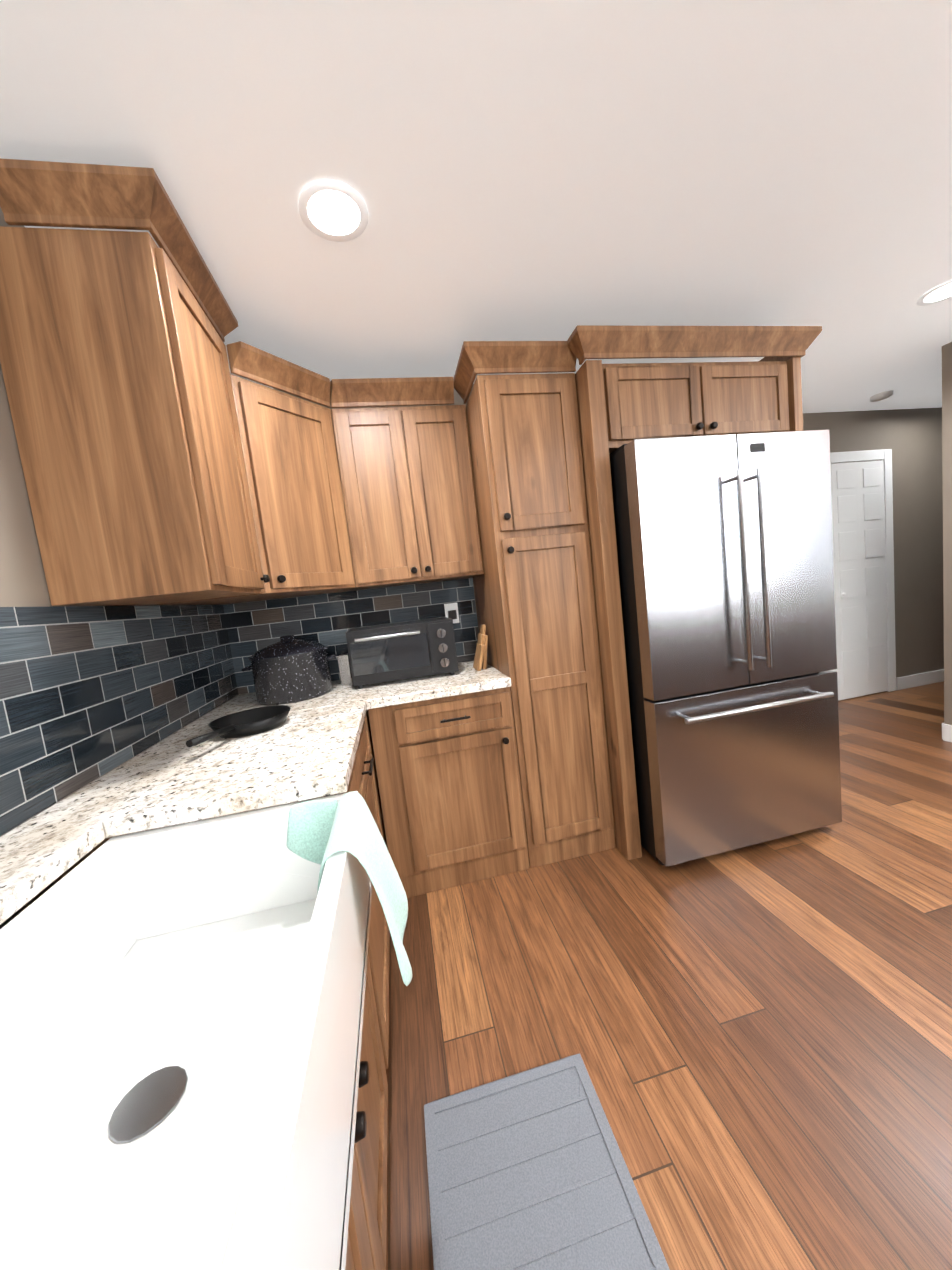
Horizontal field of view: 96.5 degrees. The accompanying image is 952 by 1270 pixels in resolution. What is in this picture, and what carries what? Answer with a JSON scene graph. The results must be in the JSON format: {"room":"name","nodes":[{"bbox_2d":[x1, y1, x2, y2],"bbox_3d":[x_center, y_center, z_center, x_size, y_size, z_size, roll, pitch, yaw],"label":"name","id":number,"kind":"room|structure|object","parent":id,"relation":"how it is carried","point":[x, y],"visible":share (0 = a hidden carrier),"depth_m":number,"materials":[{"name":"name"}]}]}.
{"room":"kitchen","nodes":[
{"label":"kitchen","id":0,"kind":"room"},
{"bbox_2d":[0,208,235,928],"bbox_3d":[-0.593,0.304,-1.664,0.120,2.440,8.120,-8,6,-10],"label":"wall","id":1,"kind":"structure","parent":0,"point":[23,582],"depth_m":1.03,"materials":[{"name":"white paint"}]},
{"bbox_2d":[0,605,237,834],"bbox_3d":[-0.852,0.240,0.052,0.008,0.471,4.388,-8,6,-10],"label":"backsplash","id":2,"kind":"structure","parent":1,"relation":"attached to","point":[88,694],"depth_m":1.19,"materials":[{"name":"tile"}]},
{"bbox_2d":[0,158,269,605],"bbox_3d":[-0.981,-0.616,1.305,0.432,1.006,0.565,-8,6,-10],"label":"upper cabinet","id":3,"kind":"object","parent":1,"relation":"attached to","point":[114,363],"visible":1,"depth_m":1.09,"materials":[{"name":"brown wood"}]},
{"bbox_2d":[223,384,478,695],"bbox_3d":[0.025,-0.203,2.813,3.080,2.440,0.720,-8,6,-10],"label":"wall","id":4,"kind":"structure","parent":0,"point":[458,399],"depth_m":2.32,"materials":[{"name":"white paint"}]},
{"bbox_2d":[157,341,360,604],"bbox_3d":[-0.945,-0.626,1.884,0.716,0.906,0.658,-8,6,-10],"label":"upper cabinet","id":5,"kind":"object","parent":4,"relation":"attached to","point":[290,454],"visible":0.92,"depth_m":1.73,"materials":[{"name":"brown wood"}]},
{"bbox_2d":[223,578,478,694],"bbox_3d":[-0.635,-0.006,2.323,1.317,0.471,0.008,-8,6,-10],"label":"backsplash","id":6,"kind":"structure","parent":4,"relation":"attached to","point":[329,620],"depth_m":2.30,"materials":[{"name":"tile"}]},
{"bbox_2d":[444,603,458,622],"bbox_3d":[-0.134,-0.121,2.391,0.075,0.115,0.034,-8,6,-10],"label":"electrical outlet","id":7,"kind":"object","parent":6,"relation":"attached to","point":[451,610],"visible":0.79,"depth_m":2.40,"materials":[{"name":"white plastic"}]},
{"bbox_2d":[330,377,483,589],"bbox_3d":[-0.337,-0.721,2.137,0.618,0.906,0.382,-8,6,-10],"label":"upper cabinet","id":8,"kind":"object","parent":4,"relation":"attached to","point":[407,482],"visible":1,"depth_m":1.99,"materials":[{"name":"brown wood"}]},
{"bbox_2d":[0,0,951,412],"bbox_3d":[2.502,-1.446,-0.249,7.120,0.045,7.480,-8,6,-10],"label":"ceiling","id":9,"kind":"structure","parent":0,"point":[532,170],"depth_m":1.15,"materials":[{"name":"white paint"}]},
{"bbox_2d":[298,180,368,241],"bbox_3d":[-0.413,-1.230,1.240,0.196,0.005,0.196,-8,6,-10],"label":"recessed light","id":10,"kind":"object","parent":9,"relation":"in","point":[334,208],"visible":1,"depth_m":1.23,"materials":[{"name":"white plastic"}]},
{"bbox_2d":[870,390,892,401],"bbox_3d":[3.079,-1.810,3.229,0.130,0.033,0.130,-8,6,-10],"label":"smoke detector","id":11,"kind":"object","parent":9,"relation":"attached to","point":[880,396],"visible":1,"depth_m":3.20,"materials":[{"name":"white plastic"}]},
{"bbox_2d":[917,280,951,305],"bbox_3d":[2.190,-1.600,1.978,0.196,0.005,0.196,-8,6,-10],"label":"recessed light","id":12,"kind":"object","parent":9,"relation":"in","point":[941,292],"visible":1,"depth_m":2.00,"materials":[{"name":"white plastic"}]},
{"bbox_2d":[386,681,951,1269],"bbox_3d":[4.193,0.860,-0.031,10.100,0.060,9.400,-8,6,-10],"label":"floor","id":13,"kind":"structure","parent":0,"point":[758,1037],"depth_m":1.25,"materials":[{"name":"brown wood"}]},
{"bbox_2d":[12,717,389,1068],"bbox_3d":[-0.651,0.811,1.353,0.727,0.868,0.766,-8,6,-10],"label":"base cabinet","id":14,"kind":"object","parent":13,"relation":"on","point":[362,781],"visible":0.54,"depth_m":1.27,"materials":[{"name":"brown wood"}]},
{"bbox_2d":[345,955,387,1269],"bbox_3d":[-0.491,0.995,0.610,0.722,0.612,0.770,-8,6,-10],"label":"base cabinet","id":15,"kind":"object","parent":13,"relation":"on","point":[366,1239],"visible":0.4,"depth_m":0.78,"materials":[{"name":"brown wood"}]},
{"bbox_2d":[365,709,387,848],"bbox_3d":[-0.811,0.764,2.033,0.670,0.868,0.626,-8,6,-10],"label":"base cabinet","id":16,"kind":"object","parent":13,"relation":"on","point":[375,771],"visible":0.02,"depth_m":2.05,"materials":[{"name":"brown wood"}]},
{"bbox_2d":[368,687,528,897],"bbox_3d":[-0.153,0.678,2.141,0.620,0.868,0.652,-8,6,-10],"label":"base cabinet","id":17,"kind":"object","parent":13,"relation":"on","point":[448,775],"visible":0.92,"depth_m":1.86,"materials":[{"name":"brown wood"}]},
{"bbox_2d":[453,341,615,867],"bbox_3d":[0.256,-0.091,2.164,0.490,2.291,0.654,-8,6,-10],"label":"pantry cabinet","id":18,"kind":"object","parent":13,"relation":"on","point":[534,598],"visible":1,"depth_m":1.88,"materials":[{"name":"brown wood"}]},
{"bbox_2d":[424,1054,669,1269],"bbox_3d":[0.163,1.215,0.688,0.432,0.014,0.902,-8,6,-10],"label":"area rug","id":19,"kind":"object","parent":13,"relation":"on","point":[528,1170],"visible":1,"depth_m":0.93,"materials":[{"name":"grey fabric"}]},
{"bbox_2d":[567,325,821,859],"bbox_3d":[1.022,-0.188,2.254,1.164,2.291,0.752,-8,6,-10],"label":"surround","id":20,"kind":"object","parent":13,"relation":"on","point":[619,405],"visible":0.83,"depth_m":1.85,"materials":[{"name":"brown wood"}]},
{"bbox_2d":[609,430,841,866],"bbox_3d":[1.079,0.046,2.184,0.910,1.830,0.911,-8,6,-10],"label":"refrigerator","id":21,"kind":"object","parent":13,"relation":"on","point":[725,560],"visible":0.92,"depth_m":1.79,"materials":[{"name":"silver metal"}]},
{"bbox_3d":[-0.107,1.019,-1.420,0.727,0.868,1.106,-8,6,-10],"label":"base cabinet","id":22,"kind":"object","parent":13,"relation":"on","visible":0},
{"bbox_2d":[0,680,379,924],"bbox_3d":[-0.653,0.377,1.062,0.720,0.040,2.524,-8,6,-10],"label":"countertop","id":23,"kind":"structure","parent":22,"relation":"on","point":[307,750],"depth_m":1.02,"materials":[{"name":"stone"}]},
{"bbox_2d":[0,791,411,1269],"bbox_3d":[-0.398,0.556,0.595,0.596,0.299,0.773,-8,6,-10],"label":"farmhouse sink","id":24,"kind":"object","parent":23,"relation":"in","point":[181,1014],"visible":1,"depth_m":0.63,"materials":[{"name":"white fireclay"}]},
{"bbox_2d":[286,791,411,986],"bbox_3d":[-0.268,0.517,0.851,0.248,0.307,0.282,-8,6,-10],"label":"towel","id":25,"kind":"object","parent":24,"relation":"hanging from","point":[329,835],"depth_m":0.89,"materials":[{"name":"fabric"}]},
{"bbox_2d":[186,705,290,746],"bbox_3d":[-0.777,0.303,1.420,0.260,0.066,0.433,-8,6,-10],"label":"skillet","id":26,"kind":"object","parent":23,"relation":"on","point":[250,722],"visible":1,"depth_m":1.46,"materials":[{"name":"black metal"}]},
{"bbox_2d":[241,635,336,704],"bbox_3d":[-0.863,0.145,1.990,0.404,0.288,0.346,-8,6,-10],"label":"stock pot","id":27,"kind":"object","parent":23,"relation":"on","point":[287,669],"visible":1,"depth_m":1.86,"materials":[{"name":"metal"}]},
{"bbox_2d":[337,653,352,685],"bbox_3d":[-0.669,0.174,2.184,0.050,0.150,0.100,-8,6,-10],"label":"caddy","id":28,"kind":"object","parent":23,"relation":"on","point":[344,668],"visible":0.83,"depth_m":2.14,"materials":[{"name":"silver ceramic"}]},
{"bbox_2d":[368,661,511,706],"bbox_3d":[-0.194,0.222,2.109,0.593,0.040,0.630,-8,6,-10],"label":"countertop","id":29,"kind":"structure","parent":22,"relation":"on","point":[466,680],"depth_m":1.86,"materials":[{"name":"stone"}]},
{"bbox_2d":[346,617,458,688],"bbox_3d":[-0.366,0.081,2.143,0.500,0.273,0.373,-8,6,-10],"label":"toaster oven","id":30,"kind":"object","parent":29,"relation":"on","point":[398,651],"visible":1,"depth_m":2.00,"materials":[{"name":"black metal"}]},
{"bbox_2d":[473,624,487,670],"bbox_3d":[0.019,0.059,2.198,0.086,0.217,0.200,-8,6,-10],"label":"cutting boards","id":31,"kind":"object","parent":29,"relation":"on","point":[480,660],"visible":1,"depth_m":2.14,"materials":[{"name":"brown wood"}]},
{"bbox_2d":[803,407,943,700],"bbox_3d":[3.438,-0.686,3.752,4.040,2.440,0.120,-8,6,-10],"label":"wall","id":32,"kind":"structure","parent":0,"point":[911,439],"depth_m":3.72,"materials":[{"name":"grey paint"}]},
{"bbox_2d":[830,460,887,699],"bbox_3d":[3.050,-0.422,3.603,1.108,2.010,0.055,-8,6,-10],"label":"bifold door","id":33,"kind":"structure","parent":32,"relation":"in","point":[858,515],"depth_m":3.66,"materials":[{"name":"white paint"}]},
{"bbox_2d":[830,449,895,691],"bbox_3d":[3.041,-0.462,3.620,1.280,2.113,0.018,-8,6,-10],"label":"door frame","id":34,"kind":"structure","parent":32,"relation":"attached to","point":[885,455],"depth_m":3.69,"materials":[{"name":"white paint"}]},
{"bbox_2d":[896,669,943,689],"bbox_3d":[4.617,0.334,3.990,1.680,0.110,0.014,-8,6,-10],"label":"baseboard","id":35,"kind":"structure","parent":32,"relation":"attached to","point":[916,680],"depth_m":3.88,"materials":[{"name":"white paint"}]},
{"bbox_2d":[942,342,951,724],"bbox_3d":[4.213,-0.686,2.840,2.620,2.440,0.120,-8,6,-10],"label":"wall","id":36,"kind":"structure","parent":0,"point":[947,455],"depth_m":2.61,"materials":[{"name":"grey paint"}]},
{"bbox_2d":[942,723,951,740],"bbox_3d":[4.325,0.462,3.017,2.634,0.110,0.014,-8,6,-10],"label":"baseboard","id":37,"kind":"structure","parent":36,"relation":"attached to","point":[946,728],"depth_m":2.75,"materials":[{"name":"white paint"}]}
]}

